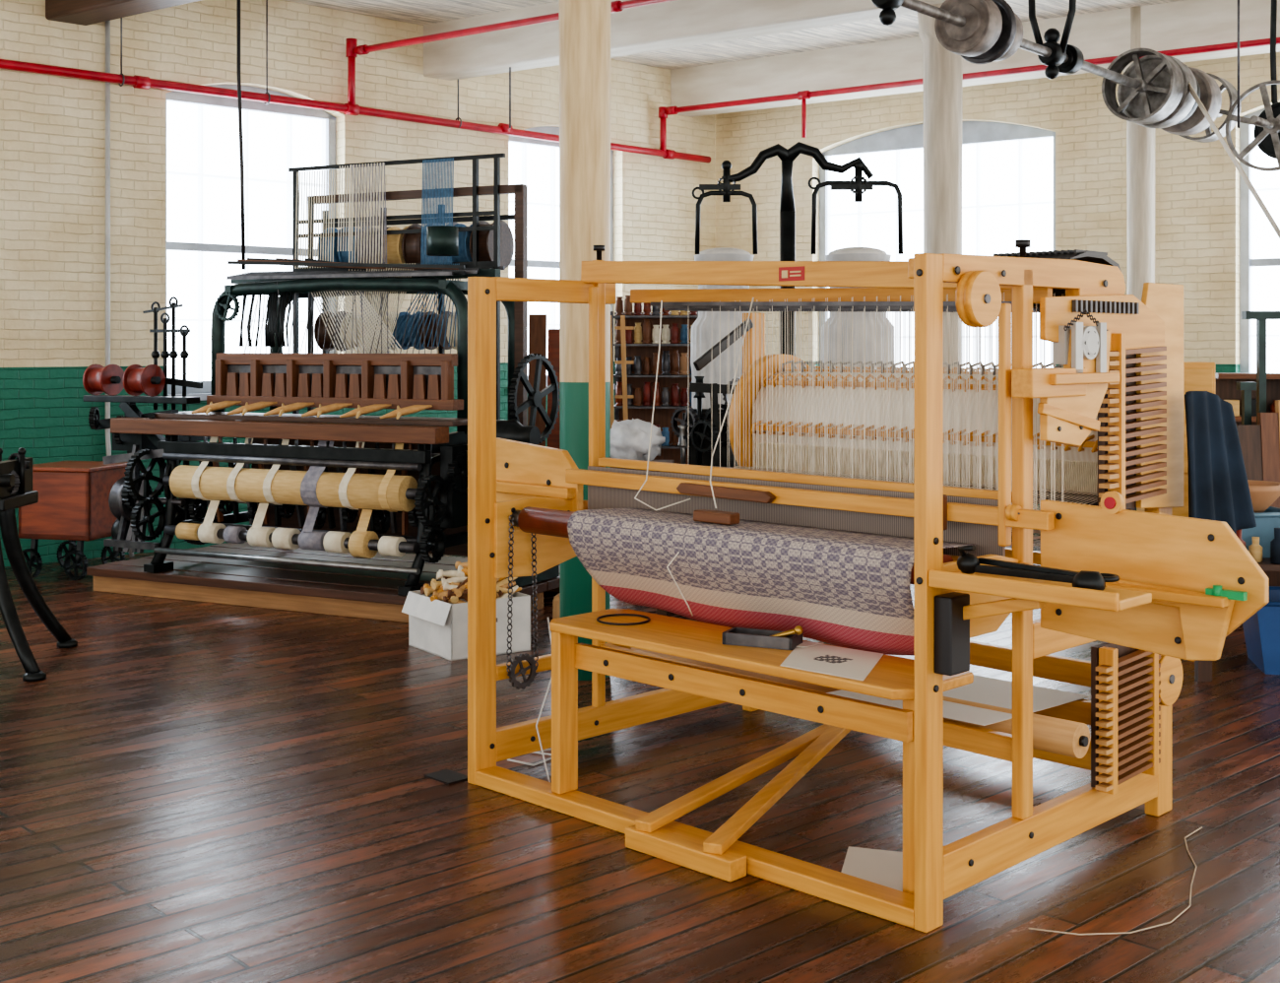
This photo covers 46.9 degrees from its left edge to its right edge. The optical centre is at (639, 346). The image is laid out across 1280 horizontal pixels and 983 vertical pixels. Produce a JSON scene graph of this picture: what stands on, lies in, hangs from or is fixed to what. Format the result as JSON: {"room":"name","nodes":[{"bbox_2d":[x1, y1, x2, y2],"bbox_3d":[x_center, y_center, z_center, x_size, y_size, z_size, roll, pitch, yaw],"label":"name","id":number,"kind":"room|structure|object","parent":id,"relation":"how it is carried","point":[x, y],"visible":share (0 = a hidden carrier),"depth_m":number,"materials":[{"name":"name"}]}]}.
{"room":"textile factory","nodes":[
{"label":"textile factory","id":0,"kind":"room"},
{"bbox_2d":[0,0,715,566],"bbox_3d":[-4.923,-0.600,9.747,15.250,4.200,0.350,0,0,-43],"label":"wall","id":1,"kind":"structure","parent":0,"point":[52,128],"depth_m":10.79,"materials":[{"name":"brick"}]},
{"bbox_2d":[105,20,134,556],"bbox_3d":[-3.714,-0.598,10.546,0.201,4.204,0.048,0,0,-10],"label":"conduit","id":2,"kind":"object","parent":1,"relation":"attached to","point":[107,23],"visible":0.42,"depth_m":10.51,"materials":[{"name":"metal"}]},
{"bbox_2d":[45,0,200,25],"bbox_3d":[-0.025,-2.495,7.435,10.050,0.450,0.301,0,0,36],"label":"ceiling beam","id":3,"kind":"structure","parent":1,"relation":"attached to","point":[78,12],"depth_m":10.03,"materials":[{"name":"brown wood"}]},
{"bbox_2d":[165,84,335,400],"bbox_3d":[-3.000,-0.810,11.447,1.520,2.420,0.300,0,0,-43],"label":"window","id":4,"kind":"structure","parent":1,"relation":"in","point":[203,222],"depth_m":11.36,"materials":[{"name":"glass"}]},
{"bbox_2d":[509,126,614,388],"bbox_3d":[-0.731,-0.810,13.574,1.360,2.420,0.300,0,0,-43],"label":"window","id":5,"kind":"structure","parent":1,"relation":"in","point":[533,162],"depth_m":13.51,"materials":[{"name":"glass"}]},
{"bbox_2d":[423,0,945,80],"bbox_3d":[2.281,-2.495,9.597,10.050,0.450,0.301,0,0,36],"label":"ceiling beam","id":6,"kind":"structure","parent":1,"relation":"attached to","point":[675,24],"depth_m":11.11,"materials":[{"name":"paint"}]},
{"bbox_2d":[670,0,1279,117],"bbox_3d":[4.000,-2.495,11.883,9.050,0.450,0.300,0,0,36],"label":"ceiling beam","id":7,"kind":"structure","parent":1,"relation":"attached to","point":[1184,24],"depth_m":12.86,"materials":[{"name":"paint"}]},
{"bbox_2d":[0,526,1279,982],"bbox_3d":[-0.004,1.550,2.496,21.330,0.100,16.965,0,0,-43],"label":"floor","id":8,"kind":"structure","parent":0,"point":[191,791],"depth_m":4.56,"materials":[{"name":"wood"}]},
{"bbox_2d":[0,447,77,681],"bbox_3d":[-3.330,0.965,7.025,1.298,1.070,0.950,0,0,0],"label":"machine","id":9,"kind":"object","parent":8,"relation":"on","point":[16,475],"visible":1,"depth_m":7.04,"materials":[{"name":"black metal"}]},
{"bbox_2d":[18,460,127,580],"bbox_3d":[-3.707,1.135,9.726,0.560,0.720,0.543,0,0,14],"label":"wooden cart","id":10,"kind":"object","parent":8,"relation":"on","point":[72,505],"visible":0.74,"depth_m":9.49,"materials":[{"name":"brown wood"}]},
{"bbox_2d":[86,541,559,622],"bbox_3d":[-1.824,1.423,9.036,2.820,0.154,1.370,0,0,27],"label":"platform","id":11,"kind":"object","parent":8,"relation":"on","point":[353,593],"visible":0.51,"depth_m":8.71,"materials":[{"name":"brown wood"}]},
{"bbox_2d":[82,153,559,595],"bbox_3d":[-1.947,0.097,9.036,3.200,2.497,1.400,0,0,27],"label":"power loom","id":12,"kind":"object","parent":11,"relation":"on","point":[343,484],"visible":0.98,"depth_m":8.81,"materials":[{"name":"black metal"}]},
{"bbox_2d":[424,768,467,784],"bbox_3d":[-0.669,1.497,5.143,0.140,0.006,0.100,0,0,45],"label":"mat","id":13,"kind":"object","parent":8,"relation":"on","point":[446,776],"depth_m":5.13,"materials":[{"name":"black plastic"}]},
{"bbox_2d":[401,589,530,660],"bbox_3d":[-0.866,1.365,7.352,0.480,0.270,0.463,0,0,-35],"label":"cardboard box","id":14,"kind":"object","parent":8,"relation":"on","point":[437,627],"visible":0.64,"depth_m":7.22,"materials":[{"name":"cardboard"}]},
{"bbox_2d":[430,587,445,601],"bbox_3d":[-0.965,1.202,7.269,0.040,0.100,0.183,0,0,32],"label":"bobbin","id":15,"kind":"object","parent":14,"relation":"in","point":[433,597],"visible":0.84,"depth_m":7.20,"materials":[{"name":"brown wood"}]},
{"bbox_2d":[431,580,442,589],"bbox_3d":[-0.945,1.171,7.310,0.181,0.044,0.040,0,0,-40],"label":"bobbin","id":16,"kind":"object","parent":15,"relation":"on","point":[434,585],"visible":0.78,"depth_m":7.25,"materials":[{"name":"wood"}]},
{"bbox_2d":[438,569,457,577],"bbox_3d":[-0.902,1.122,7.327,0.195,0.042,0.040,0,0,-21],"label":"bobbin","id":17,"kind":"object","parent":16,"relation":"on","point":[449,573],"visible":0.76,"depth_m":7.30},
{"bbox_2d":[432,581,460,591],"bbox_3d":[-0.951,1.184,7.268,0.149,0.055,0.040,0,0,20],"label":"bobbin","id":18,"kind":"object","parent":14,"relation":"in","point":[459,583],"visible":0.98,"depth_m":7.26,"materials":[{"name":"brown wood"}]},
{"bbox_2d":[441,576,467,585],"bbox_3d":[-0.905,1.156,7.281,0.147,0.042,0.040,0,0,-12],"label":"bobbin","id":19,"kind":"object","parent":18,"relation":"on","point":[452,579],"visible":0.84,"depth_m":7.26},
{"bbox_2d":[507,748,551,766],"bbox_3d":[-0.365,1.495,5.407,0.125,0.007,0.231,0,0,34],"label":"cable","id":20,"kind":"object","parent":8,"relation":"on","point":[539,752],"visible":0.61,"depth_m":5.34,"materials":[{"name":"white paint"}]},
{"bbox_2d":[527,314,546,446],"bbox_3d":[-0.700,0.640,10.010,0.120,1.724,0.250,0,0,0],"label":"leaning board","id":21,"kind":"object","parent":8,"relation":"on","point":[537,322],"visible":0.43,"depth_m":10.07,"materials":[{"name":"brown wood"}]},
{"bbox_2d":[547,328,559,448],"bbox_3d":[-0.574,0.690,10.010,0.110,1.624,0.250,0,0,0],"label":"leaning board","id":22,"kind":"object","parent":8,"relation":"on","point":[553,334],"visible":0.21,"depth_m":10.07,"materials":[{"name":"brown wood"}]},
{"bbox_2d":[552,593,559,618],"bbox_3d":[-0.319,1.380,7.623,0.251,0.240,0.266,0,0,0],"label":"bag","id":23,"kind":"object","parent":8,"relation":"on","point":[555,602],"visible":0.1,"depth_m":7.49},
{"bbox_2d":[559,0,610,680],"bbox_3d":[-0.252,-0.600,6.750,0.310,4.200,0.310,0,0,0],"label":"column","id":24,"kind":"structure","parent":8,"relation":"on","point":[584,25],"depth_m":6.65,"materials":[{"name":"paint"}]},
{"bbox_2d":[610,315,634,457],"bbox_3d":[-0.127,0.650,9.400,0.174,1.704,0.230,0,0,0],"label":"rack","id":25,"kind":"object","parent":8,"relation":"on","point":[622,327],"visible":0.39,"depth_m":9.44,"materials":[{"name":"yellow wood"}]},
{"bbox_2d":[610,459,674,615],"bbox_3d":[-0.093,1.070,8.136,0.550,0.860,0.500,0,0,3],"label":"side table","id":26,"kind":"object","parent":8,"relation":"on","point":[659,611],"visible":0.09,"depth_m":7.91,"materials":[{"name":"brown wood"}]},
{"bbox_2d":[610,417,665,460],"bbox_3d":[-0.036,0.516,8.094,0.320,0.254,0.312,0,0,-34],"label":"plastic bag","id":27,"kind":"object","parent":26,"relation":"on","point":[629,439],"visible":0.8,"depth_m":8.01,"materials":[{"name":"plastic"}]},
{"bbox_2d":[610,311,698,473],"bbox_3d":[0.122,0.625,10.557,0.650,1.750,0.380,0,0,6],"label":"shelf unit","id":28,"kind":"object","parent":8,"relation":"on","point":[663,415],"visible":0.16,"depth_m":10.73,"materials":[{"name":"wood"}]},
{"bbox_2d":[615,319,621,343],"bbox_3d":[-0.146,-0.107,10.482,0.062,0.172,0.062,0,0,0],"label":"yarn bobbin","id":29,"kind":"object","parent":28,"relation":"on","point":[617,332],"visible":0.62,"depth_m":10.46,"materials":[{"name":"fabric"}]},
{"bbox_2d":[615,381,622,405],"bbox_3d":[-0.145,0.334,10.499,0.062,0.170,0.062,0,0,0],"label":"yarn bobbin","id":30,"kind":"object","parent":28,"relation":"on","point":[618,388],"visible":0.82,"depth_m":10.48,"materials":[{"name":"red fabric"}]},
{"bbox_2d":[615,296,623,315],"bbox_3d":[-0.146,-0.288,10.488,0.062,0.135,0.062,0,0,0],"label":"yarn bobbin","id":31,"kind":"object","parent":28,"relation":"on","point":[618,302],"visible":0.96,"depth_m":10.47,"materials":[{"name":"fabric"}]},
{"bbox_2d":[624,295,632,315],"bbox_3d":[-0.083,-0.292,10.458,0.062,0.142,0.062,0,0,0],"label":"yarn bobbin","id":32,"kind":"object","parent":28,"relation":"on","point":[627,304],"visible":0.86,"depth_m":10.44,"materials":[{"name":"brown wood"}]},
{"bbox_2d":[625,329,633,343],"bbox_3d":[-0.082,-0.083,10.468,0.062,0.124,0.062,0,0,0],"label":"yarn bobbin","id":33,"kind":"object","parent":28,"relation":"on","point":[628,333],"visible":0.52,"depth_m":10.44,"materials":[{"name":"fabric"}]},
{"bbox_2d":[626,356,633,375],"bbox_3d":[-0.080,0.136,10.479,0.062,0.126,0.062,0,0,0],"label":"yarn bobbin","id":34,"kind":"object","parent":28,"relation":"on","point":[629,366],"visible":0.7,"depth_m":10.46,"materials":[{"name":"fabric"}]},
{"bbox_2d":[627,384,633,405],"bbox_3d":[-0.081,0.342,10.472,0.062,0.155,0.062,0,0,0],"label":"yarn bobbin","id":35,"kind":"object","parent":28,"relation":"on","point":[629,388],"visible":0.61,"depth_m":10.45,"materials":[{"name":"fabric"}]},
{"bbox_2d":[633,355,641,375],"bbox_3d":[-0.016,0.132,10.456,0.062,0.134,0.062,0,0,0],"label":"yarn bobbin","id":36,"kind":"object","parent":28,"relation":"on","point":[637,367],"visible":1,"depth_m":10.44,"materials":[{"name":"fabric"}]},
{"bbox_2d":[633,387,641,405],"bbox_3d":[-0.017,0.355,10.455,0.062,0.128,0.062,0,0,0],"label":"yarn bobbin","id":37,"kind":"object","parent":28,"relation":"on","point":[637,399],"visible":0.98,"depth_m":10.44,"materials":[{"name":"fabric"}]},
{"bbox_2d":[634,322,641,343],"bbox_3d":[-0.014,-0.096,10.482,0.062,0.150,0.062,0,0,0],"label":"yarn bobbin","id":38,"kind":"object","parent":28,"relation":"on","point":[638,328],"visible":0.98,"depth_m":10.46,"materials":[{"name":"beige fabric"}]},
{"bbox_2d":[634,303,641,315],"bbox_3d":[-0.015,-0.297,10.470,0.062,0.152,0.062,0,0,0],"label":"yarn bobbin","id":39,"kind":"object","parent":28,"relation":"on","point":[637,306],"visible":0.62,"depth_m":10.45,"materials":[{"name":"fabric"}]},
{"bbox_2d":[642,319,650,343],"bbox_3d":[0.048,-0.109,10.439,0.062,0.176,0.062,0,0,0],"label":"yarn bobbin","id":40,"kind":"object","parent":28,"relation":"on","point":[646,324],"visible":1,"depth_m":10.42,"materials":[{"name":"fabric"}]},
{"bbox_2d":[642,382,651,405],"bbox_3d":[0.051,0.334,10.463,0.062,0.169,0.062,0,0,0],"label":"yarn bobbin","id":41,"kind":"object","parent":28,"relation":"on","point":[647,400],"visible":1,"depth_m":10.44,"materials":[{"name":"fabric"}]},
{"bbox_2d":[642,357,651,375],"bbox_3d":[0.050,0.137,10.459,0.062,0.123,0.062,0,0,0],"label":"yarn bobbin","id":42,"kind":"object","parent":28,"relation":"on","point":[646,363],"visible":1,"depth_m":10.44,"materials":[{"name":"fabric"}]},
{"bbox_2d":[642,303,651,315],"bbox_3d":[0.052,-0.283,10.473,0.062,0.123,0.062,0,0,0],"label":"yarn bobbin","id":43,"kind":"object","parent":28,"relation":"on","point":[647,308],"visible":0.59,"depth_m":10.45,"materials":[{"name":"fabric"}]},
{"bbox_2d":[651,324,659,343],"bbox_3d":[0.114,-0.087,10.436,0.062,0.133,0.062,0,0,0],"label":"yarn bobbin","id":44,"kind":"object","parent":28,"relation":"on","point":[656,330],"visible":0.91,"depth_m":10.41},
{"bbox_2d":[651,382,660,405],"bbox_3d":[0.115,0.335,10.446,0.062,0.168,0.062,0,0,0],"label":"yarn bobbin","id":45,"kind":"object","parent":28,"relation":"on","point":[658,390],"visible":0.84,"depth_m":10.43,"materials":[{"name":"fabric"}]},
{"bbox_2d":[651,352,660,375],"bbox_3d":[0.114,0.122,10.431,0.062,0.154,0.062,0,0,0],"label":"yarn bobbin","id":46,"kind":"object","parent":28,"relation":"on","point":[655,357],"visible":0.84,"depth_m":10.41,"materials":[{"name":"fabric"}]},
{"bbox_2d":[661,386,669,405],"bbox_3d":[0.180,0.353,10.434,0.062,0.131,0.062,0,0,0],"label":"yarn bobbin","id":47,"kind":"object","parent":28,"relation":"on","point":[665,393],"visible":1,"depth_m":10.41,"materials":[{"name":"fabric"}]},
{"bbox_2d":[661,427,669,446],"bbox_3d":[0.180,0.635,10.431,0.062,0.129,0.062,0,0,0],"label":"yarn bobbin","id":48,"kind":"object","parent":28,"relation":"on","point":[665,432],"visible":0.84,"depth_m":10.41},
{"bbox_2d":[661,350,670,375],"bbox_3d":[0.184,0.114,10.466,0.062,0.170,0.062,0,0,0],"label":"yarn bobbin","id":49,"kind":"object","parent":28,"relation":"on","point":[666,367],"visible":1,"depth_m":10.44,"materials":[{"name":"fabric"}]},
{"bbox_2d":[661,324,670,343],"bbox_3d":[0.183,-0.088,10.464,0.062,0.135,0.062,0,0,0],"label":"yarn bobbin","id":50,"kind":"object","parent":28,"relation":"on","point":[666,338],"visible":1,"depth_m":10.44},
{"bbox_2d":[670,349,679,375],"bbox_3d":[0.248,0.110,10.447,0.062,0.179,0.062,0,0,0],"label":"yarn bobbin","id":51,"kind":"object","parent":28,"relation":"on","point":[674,364],"visible":1,"depth_m":10.43,"materials":[{"name":"fabric"}]},
{"bbox_2d":[670,383,679,405],"bbox_3d":[0.248,0.340,10.443,0.062,0.158,0.062,0,0,0],"label":"yarn bobbin","id":52,"kind":"object","parent":28,"relation":"on","point":[674,396],"visible":1,"depth_m":10.42,"materials":[{"name":"fabric"}]},
{"bbox_2d":[670,322,679,343],"bbox_3d":[0.246,-0.092,10.425,0.062,0.142,0.062,0,0,0],"label":"yarn bobbin","id":53,"kind":"object","parent":28,"relation":"on","point":[674,337],"visible":1,"depth_m":10.40,"materials":[{"name":"fabric"}]},
{"bbox_2d":[680,352,688,375],"bbox_3d":[0.312,0.122,10.424,0.062,0.154,0.062,0,0,0],"label":"yarn bobbin","id":54,"kind":"object","parent":28,"relation":"on","point":[683,358],"visible":1,"depth_m":10.40,"materials":[{"name":"fabric"}]},
{"bbox_2d":[680,323,688,343],"bbox_3d":[0.314,-0.089,10.442,0.062,0.136,0.062,0,0,0],"label":"yarn bobbin","id":55,"kind":"object","parent":28,"relation":"on","point":[683,330],"visible":1,"depth_m":10.42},
{"bbox_2d":[680,387,689,405],"bbox_3d":[0.315,0.356,10.456,0.062,0.126,0.062,0,0,0],"label":"yarn bobbin","id":56,"kind":"object","parent":28,"relation":"on","point":[683,394],"visible":1,"depth_m":10.44,"materials":[{"name":"fabric"}]},
{"bbox_2d":[690,247,753,408],"bbox_3d":[0.504,0.452,8.900,0.398,2.096,0.398,0,0,38],"label":"can","id":57,"kind":"object","parent":8,"relation":"on","point":[705,330],"visible":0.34,"depth_m":8.75,"materials":[{"name":"paint"}]},
{"bbox_2d":[549,608,973,895],"bbox_3d":[0.309,1.198,4.455,1.423,0.605,0.354,0,0,45],"label":"bench","id":58,"kind":"object","parent":8,"relation":"on","point":[892,677],"visible":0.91,"depth_m":4.38,"materials":[{"name":"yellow wood"}]},
{"bbox_2d":[596,613,650,625],"bbox_3d":[-0.054,0.891,4.828,0.177,0.006,0.177,0,0,0],"label":"wire loop","id":59,"kind":"object","parent":58,"relation":"on","point":[612,614],"visible":1,"depth_m":4.81,"materials":[{"name":"black plastic"}]},
{"bbox_2d":[722,625,803,649],"bbox_3d":[0.380,0.860,4.436,0.244,0.069,0.100,0,0,25],"label":"tray","id":60,"kind":"object","parent":58,"relation":"on","point":[790,639],"visible":1,"depth_m":4.40,"materials":[{"name":"metal"}]},
{"bbox_2d":[779,643,883,680],"bbox_3d":[0.544,0.893,4.217,0.265,0.002,0.471,0,0,18],"label":"paper sheet","id":61,"kind":"object","parent":58,"relation":"on","point":[849,663],"visible":0.99,"depth_m":4.20,"materials":[{"name":"paper"}]},
{"bbox_2d":[796,640,822,646],"bbox_3d":[0.494,0.890,4.419,0.057,0.002,0.104,0,0,45],"label":"paper sheet","id":62,"kind":"object","parent":61,"relation":"on","point":[804,643],"visible":1,"depth_m":4.42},
{"bbox_2d":[670,369,899,474],"bbox_3d":[0.954,0.809,8.136,1.567,1.382,0.428,0,0,0],"label":"machine","id":63,"kind":"object","parent":8,"relation":"on","point":[703,424],"visible":0.16,"depth_m":8.16,"materials":[{"name":"black metal"}]},
{"bbox_2d":[692,141,902,356],"bbox_3d":[0.906,0.162,8.500,1.218,2.679,0.180,0,0,0],"label":"machine","id":64,"kind":"object","parent":8,"relation":"on","point":[787,156],"visible":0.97,"depth_m":8.48,"materials":[{"name":"black metal"}]},
{"bbox_2d":[821,247,895,370],"bbox_3d":[1.311,0.450,8.900,0.442,2.101,0.442,0,0,0],"label":"can","id":65,"kind":"object","parent":8,"relation":"on","point":[848,253],"visible":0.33,"depth_m":8.74,"materials":[{"name":"paint"}]},
{"bbox_2d":[467,239,1268,932],"bbox_3d":[0.725,0.562,4.910,2.998,1.875,1.826,0,0,45],"label":"loom","id":66,"kind":"object","parent":8,"relation":"on","point":[850,488],"depth_m":4.52,"materials":[{"name":"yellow wood"}]},
{"bbox_2d":[826,674,1090,725],"bbox_3d":[1.003,1.096,4.655,0.621,0.002,0.551,0,0,45],"label":"paper sheet","id":67,"kind":"object","parent":66,"relation":"on","point":[984,689],"visible":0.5,"depth_m":4.60,"materials":[{"name":"paper"}]},
{"bbox_2d":[956,544,1119,590],"bbox_3d":[0.982,0.553,3.685,0.427,0.092,0.120,0,0,45],"label":"clamp","id":68,"kind":"object","parent":66,"relation":"on","point":[968,563],"visible":0.97,"depth_m":3.69,"materials":[{"name":"black metal"}]},
{"bbox_2d":[958,571,1151,611],"bbox_3d":[0.989,0.603,3.668,0.516,0.025,0.166,0,0,45],"label":"shelf","id":69,"kind":"object","parent":66,"relation":"attached to","point":[1022,591],"depth_m":3.55,"materials":[{"name":"brown wood"}]},
{"bbox_2d":[1184,390,1256,534],"bbox_3d":[1.854,0.386,4.707,0.307,0.491,0.065,0,0,-25],"label":"fabric","id":70,"kind":"object","parent":66,"relation":"hanging from","point":[1218,483],"visible":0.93,"depth_m":4.70,"materials":[{"name":"blue fabric"}]},
{"bbox_2d":[840,845,902,891],"bbox_3d":[0.684,1.499,4.240,0.201,0.002,0.343,0,0,13],"label":"paper sheet","id":71,"kind":"object","parent":8,"relation":"on","point":[880,866],"visible":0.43,"depth_m":4.26,"materials":[{"name":"paper"}]},
{"bbox_2d":[917,3,962,370],"bbox_3d":[2.040,-0.600,9.950,0.338,4.200,0.338,0,0,0],"label":"column","id":72,"kind":"structure","parent":8,"relation":"on","point":[942,69],"depth_m":9.84,"materials":[{"name":"grey paint"}]},
{"bbox_2d":[1028,826,1202,935],"bbox_3d":[1.466,1.496,4.114,0.253,0.004,1.098,0,0,43],"label":"thread","id":73,"kind":"object","parent":8,"relation":"on","point":[1188,906],"visible":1,"depth_m":3.81},
{"bbox_2d":[1122,5,1154,510],"bbox_3d":[4.020,-0.600,11.850,0.284,4.200,0.284,0,0,0],"label":"column","id":74,"kind":"structure","parent":8,"relation":"on","point":[1140,140],"depth_m":11.76,"materials":[{"name":"grey paint"}]},
{"bbox_2d":[1136,361,1215,516],"bbox_3d":[2.812,0.790,7.745,0.340,1.420,0.350,0,0,9],"label":"cabinet","id":75,"kind":"object","parent":8,"relation":"on","point":[1197,375],"visible":0.16,"depth_m":7.59,"materials":[{"name":"brown wood"}]},
{"bbox_2d":[1194,557,1279,681],"bbox_3d":[3.234,1.235,6.903,1.400,0.530,0.750,0,0,6],"label":"work table","id":76,"kind":"object","parent":8,"relation":"on","point":[1202,669],"visible":0.06,"depth_m":6.62,"materials":[{"name":"brown wood"}]},
{"bbox_2d":[1236,425,1263,480],"bbox_3d":[2.946,0.675,7.120,0.110,0.594,0.100,0,0,0],"label":"board","id":77,"kind":"object","parent":76,"relation":"on","point":[1249,436],"visible":0.29,"depth_m":7.12,"materials":[{"name":"brown wood"}]},
{"bbox_2d":[1248,536,1262,562],"bbox_3d":[2.783,0.915,6.677,0.058,0.108,0.058,0,0,0],"label":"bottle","id":78,"kind":"object","parent":76,"relation":"on","point":[1255,549],"visible":0.9,"depth_m":6.66,"materials":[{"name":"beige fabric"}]},
{"bbox_2d":[1241,311,1279,425],"bbox_3d":[3.050,0.398,7.250,0.170,1.145,0.050,0,0,0],"label":"clamp","id":79,"kind":"object","parent":76,"relation":"on","point":[1260,316],"visible":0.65,"depth_m":7.23,"materials":[{"name":"green metal"}]},
{"bbox_2d":[1241,506,1279,558],"bbox_3d":[2.840,0.865,6.900,0.364,0.210,0.304,0,0,-6],"label":"plastic basket","id":80,"kind":"object","parent":76,"relation":"on","point":[1266,521],"visible":0.19,"depth_m":6.77,"materials":[{"name":"plastic"}]},
{"bbox_2d":[1247,479,1279,511],"bbox_3d":[2.830,0.700,6.880,0.330,0.130,0.330,0,0,0],"label":"bowl","id":81,"kind":"object","parent":80,"relation":"on","point":[1263,493],"visible":0.45,"depth_m":6.76,"materials":[{"name":"ceramic"}]},
{"bbox_2d":[1257,412,1279,508],"bbox_3d":[3.041,0.645,7.120,0.090,0.654,0.100,0,0,0],"label":"board","id":82,"kind":"object","parent":76,"relation":"on","point":[1268,422],"visible":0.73,"depth_m":7.11,"materials":[{"name":"brown wood"}]},
{"bbox_2d":[1270,527,1279,564],"bbox_3d":[2.855,0.890,6.609,0.063,0.157,0.063,0,0,0],"label":"bottle","id":83,"kind":"object","parent":76,"relation":"on","point":[1275,543],"visible":1,"depth_m":6.59,"materials":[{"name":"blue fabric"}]},
{"bbox_2d":[1275,399,1279,441],"bbox_3d":[3.127,0.615,7.120,0.090,0.713,0.100,0,0,0],"label":"board","id":84,"kind":"object","parent":76,"relation":"on","point":[1277,403],"visible":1,"depth_m":7.13,"materials":[{"name":"brown wood"}]},
{"bbox_2d":[1215,372,1279,585],"bbox_3d":[4.002,0.825,8.193,1.500,1.350,0.240,0,0,17],"label":"tool rack","id":85,"kind":"object","parent":8,"relation":"on","point":[1225,382],"visible":0.12,"depth_m":8.40,"materials":[{"name":"brown wood"}]},
{"bbox_2d":[1236,382,1256,425],"bbox_3d":[2.977,0.572,7.250,0.080,0.797,0.050,0,0,0],"label":"clamp","id":86,"kind":"object","parent":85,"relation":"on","point":[1246,387],"visible":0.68,"depth_m":7.23,"materials":[{"name":"green metal"}]},
{"bbox_2d":[1242,585,1279,674],"bbox_3d":[3.150,1.330,6.900,0.624,0.340,0.474,0,0,11],"label":"tote","id":87,"kind":"object","parent":8,"relation":"on","point":[1261,630],"visible":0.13,"depth_m":6.75,"materials":[{"name":"plastic"}]},
{"bbox_2d":[284,0,1183,69],"bbox_3d":[-0.004,-2.750,2.496,21.330,0.100,16.965,0,0,-43],"label":"ceiling","id":88,"kind":"structure","parent":0,"point":[418,12],"depth_m":12.37,"materials":[{"name":"paint"}]},
{"bbox_2d":[118,17,125,86],"bbox_3d":[-3.695,-2.276,10.521,0.012,0.848,0.096,0,0,-43],"label":"hanger","id":89,"kind":"object","parent":88,"relation":"hanging from","point":[120,18],"visible":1,"depth_m":10.52,"materials":[{"name":"metal"}]},
{"bbox_2d":[236,0,245,269],"bbox_3d":[-2.485,-1.590,9.200,0.054,2.220,0.024,0,0,0],"label":"hanging cord","id":90,"kind":"object","parent":88,"relation":"hanging from","point":[237,1],"visible":1,"depth_m":9.19,"materials":[{"name":"black plastic"}]},
{"bbox_2d":[263,0,270,104],"bbox_3d":[-2.856,-2.276,11.308,0.012,0.848,0.096,0,0,-43],"label":"hanger","id":91,"kind":"object","parent":88,"relation":"hanging from","point":[266,0],"visible":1,"depth_m":11.30,"materials":[{"name":"metal"}]},
{"bbox_2d":[455,78,461,127],"bbox_3d":[-1.543,-2.276,12.539,0.012,0.848,0.096,0,0,-43],"label":"hanger","id":92,"kind":"object","parent":88,"relation":"hanging from","point":[458,117],"visible":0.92,"depth_m":12.54,"materials":[{"name":"metal"}]},
{"bbox_2d":[0,38,710,163],"bbox_3d":[-4.443,-2.136,9.820,14.052,0.649,0.092,0,0,-43],"label":"pipe","id":93,"kind":"object","parent":92,"relation":"hanging from","point":[138,82],"visible":0.99,"depth_m":11.78,"materials":[{"name":"metal"}]},
{"bbox_2d":[353,0,675,55],"bbox_3d":[1.363,-2.360,9.134,9.000,0.072,0.076,0,0,36],"label":"pipe","id":94,"kind":"object","parent":93,"relation":"attached to","point":[615,6],"visible":0.93,"depth_m":10.96,"materials":[{"name":"metal"}]},
{"bbox_2d":[664,36,1279,137],"bbox_3d":[3.895,-2.130,11.508,9.000,0.500,0.080,0,0,36],"label":"pipe","id":95,"kind":"object","parent":93,"relation":"attached to","point":[802,96],"visible":0.64,"depth_m":12.70,"materials":[{"name":"metal"}]},
{"bbox_2d":[509,66,511,127],"bbox_3d":[-1.056,-2.238,12.000,0.016,0.924,0.014,0,0,0],"label":"hanging cord","id":96,"kind":"object","parent":88,"relation":"hanging from","point":[509,67],"visible":0.65,"depth_m":11.99,"materials":[{"name":"metal"}]},
{"bbox_2d":[871,0,1279,238],"bbox_3d":[3.000,-1.241,8.543,1.889,2.919,6.298,0,0,39],"label":"shaft","id":97,"kind":"object","parent":88,"relation":"hanging from","point":[1158,90],"visible":0.95,"depth_m":9.69,"materials":[{"name":"metal"}]},
{"bbox_2d":[1237,0,1239,127],"bbox_3d":[3.648,-2.016,9.000,0.016,1.368,0.014,0,0,0],"label":"hanging cord","id":98,"kind":"object","parent":88,"relation":"hanging from","point":[1238,0],"visible":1,"depth_m":8.99,"materials":[{"name":"fabric"}]},
{"bbox_2d":[1225,0,1279,171],"bbox_3d":[4.420,-1.955,10.224,0.956,1.490,0.615,0,0,-38],"label":"wheel","id":99,"kind":"object","parent":88,"relation":"hanging from","point":[1266,131],"visible":0.98,"depth_m":10.30,"materials":[{"name":"metal"}]},
{"bbox_2d":[715,51,1279,510],"bbox_3d":[4.495,-0.600,12.324,9.000,4.200,0.350,0,0,36],"label":"wall","id":100,"kind":"structure","parent":0,"point":[1197,184],"depth_m":12.62,"materials":[{"name":"brick"}]},
{"bbox_2d":[819,121,1055,371],"bbox_3d":[2.683,-0.755,13.557,2.400,2.610,0.300,0,0,36],"label":"window","id":101,"kind":"structure","parent":100,"relation":"in","point":[1008,170],"depth_m":13.43,"materials":[{"name":"glass"}]},
{"bbox_2d":[1239,108,1279,373],"bbox_3d":[5.823,-0.755,11.259,2.400,2.610,0.300,0,0,36],"label":"window","id":102,"kind":"structure","parent":100,"relation":"in","point":[1259,243],"depth_m":11.95,"materials":[{"name":"glass"}]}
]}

